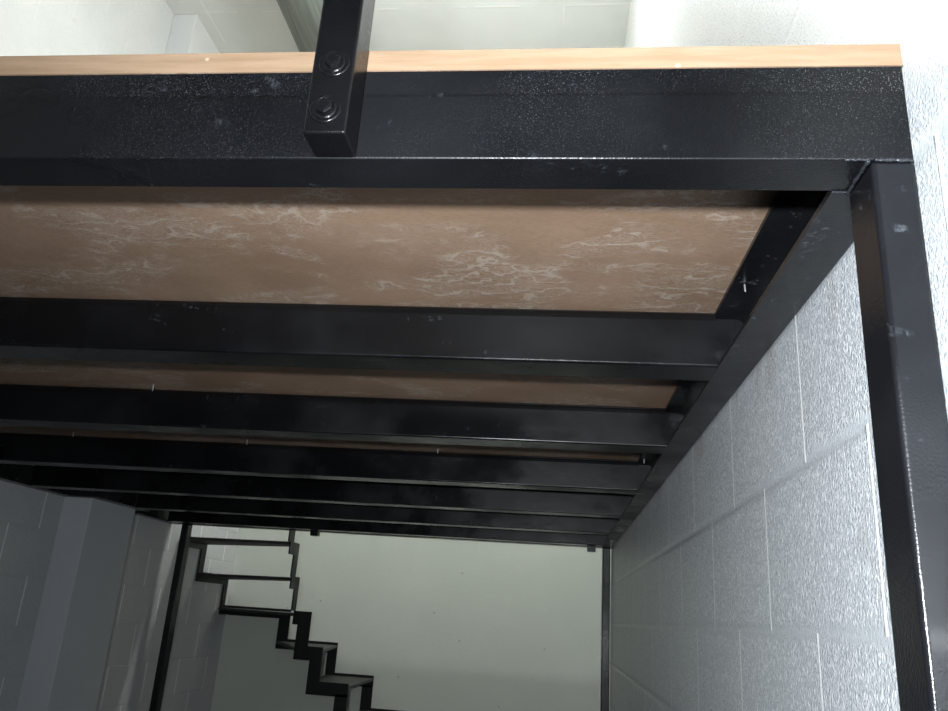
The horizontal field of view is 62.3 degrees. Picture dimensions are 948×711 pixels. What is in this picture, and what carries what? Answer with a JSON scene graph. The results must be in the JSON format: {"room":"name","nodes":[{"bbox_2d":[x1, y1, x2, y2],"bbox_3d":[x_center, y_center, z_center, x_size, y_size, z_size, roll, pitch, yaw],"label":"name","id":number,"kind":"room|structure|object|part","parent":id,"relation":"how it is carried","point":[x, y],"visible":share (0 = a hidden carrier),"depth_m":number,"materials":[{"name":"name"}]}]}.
{"room":"warehouse mezzanine","nodes":[
{"label":"warehouse mezzanine","id":0,"kind":"room"},
{"bbox_2d":[0,0,238,710],"bbox_3d":[-2.126,-0.396,1.624,0.150,4.700,8.800,2,-18,6],"label":"wall","id":1,"kind":"structure","parent":0,"point":[29,517],"depth_m":4.04,"materials":[{"name":"white paint"}]},
{"bbox_2d":[16,14,218,710],"bbox_3d":[-1.754,0.369,3.852,0.138,4.700,0.390,2,-18,6],"label":"wall pier","id":2,"kind":"object","parent":1,"relation":"attached to","point":[65,665],"visible":0.44,"depth_m":3.51,"materials":[{"name":"paint"}]},
{"bbox_2d":[165,0,629,52],"bbox_3d":[-0.649,-2.662,2.162,2.830,0.120,8.950,2,-18,6],"label":"ceiling","id":3,"kind":"structure","parent":0,"point":[234,26],"depth_m":4.36,"materials":[{"name":"paint"}]},
{"bbox_2d":[277,0,322,51],"bbox_3d":[-1.068,-2.484,2.150,0.267,0.279,8.640,2,-18,6],"label":"ceiling beam","id":4,"kind":"structure","parent":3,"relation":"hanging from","point":[302,17],"depth_m":4.01,"materials":[{"name":"grey metal"}]},
{"bbox_2d":[211,528,600,710],"bbox_3d":[-0.379,1.026,5.552,2.530,4.700,0.150,2,-18,6],"label":"wall","id":5,"kind":"structure","parent":0,"point":[437,624],"depth_m":5.21,"materials":[{"name":"white paint"}]},
{"bbox_2d":[599,0,947,710],"bbox_3d":[0.535,-0.316,1.325,0.150,4.700,8.800,2,-18,6],"label":"wall","id":6,"kind":"structure","parent":0,"point":[754,577],"depth_m":1.03,"materials":[{"name":"white concrete"}]},
{"bbox_3d":[-0.956,1.903,0.646,2.830,0.120,8.950,2,-18,6],"label":"floor","id":7,"kind":"structure","parent":0,"visible":0},
{"bbox_2d":[189,531,400,710],"bbox_3d":[-0.675,2.062,4.622,2.195,2.114,0.991,2,-18,6],"label":"staircase","id":8,"kind":"structure","parent":7,"relation":"on","point":[337,685],"depth_m":4.71,"materials":[{"name":"black metal"}]},
{"bbox_2d":[0,66,947,710],"bbox_3d":[-0.750,1.305,2.320,2.528,2.090,3.840,2,-18,6],"label":"frame","id":9,"kind":"object","parent":7,"relation":"on","point":[835,145],"visible":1,"depth_m":0.96,"materials":[{"name":"black paint"}]},
{"bbox_3d":[-1.719,1.921,4.214,0.040,1.993,0.058,2,-18,6],"label":"post","id":10,"kind":"part","parent":9,"relation":"part of","materials":[{"name":"black metal"}]},
{"bbox_2d":[303,0,374,156],"bbox_3d":[-0.095,-0.715,0.877,0.039,1.107,0.048,2,-18,6],"label":"railing post","id":11,"kind":"object","parent":9,"relation":"attached to","point":[334,105],"visible":1,"depth_m":0.71,"materials":[{"name":"black metal"}]},
{"bbox_2d":[309,95,341,122],"bbox_3d":[-0.132,-0.219,0.695,0.029,0.029,0.003,2,-18,6],"label":"bolt","id":12,"kind":"object","parent":11,"relation":"in","point":[322,108],"depth_m":0.69,"materials":[{"name":"black metal"}]},
{"bbox_2d":[319,50,350,76],"bbox_3d":[-0.127,-0.265,0.710,0.029,0.029,0.003,2,-18,6],"label":"bolt","id":13,"kind":"object","parent":11,"relation":"in","point":[332,63],"depth_m":0.71,"materials":[{"name":"black metal"}]},
{"bbox_2d":[0,44,902,462],"bbox_3d":[-0.683,0.314,2.650,2.529,0.043,3.835,2,-18,6],"label":"deck","id":14,"kind":"object","parent":9,"relation":"on","point":[639,250],"visible":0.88,"depth_m":1.13,"materials":[{"name":"brown wood"}]},
{"bbox_3d":[0.655,1.992,3.948,0.040,1.993,0.058,2,-18,6],"label":"post","id":15,"kind":"part","parent":9,"relation":"part of","materials":[{"name":"black metal"}]},
{"bbox_3d":[0.299,0.785,0.386,0.036,1.993,0.058,2,-18,6],"label":"post","id":16,"kind":"part","parent":9,"relation":"part of","materials":[{"name":"black metal"}]}
]}

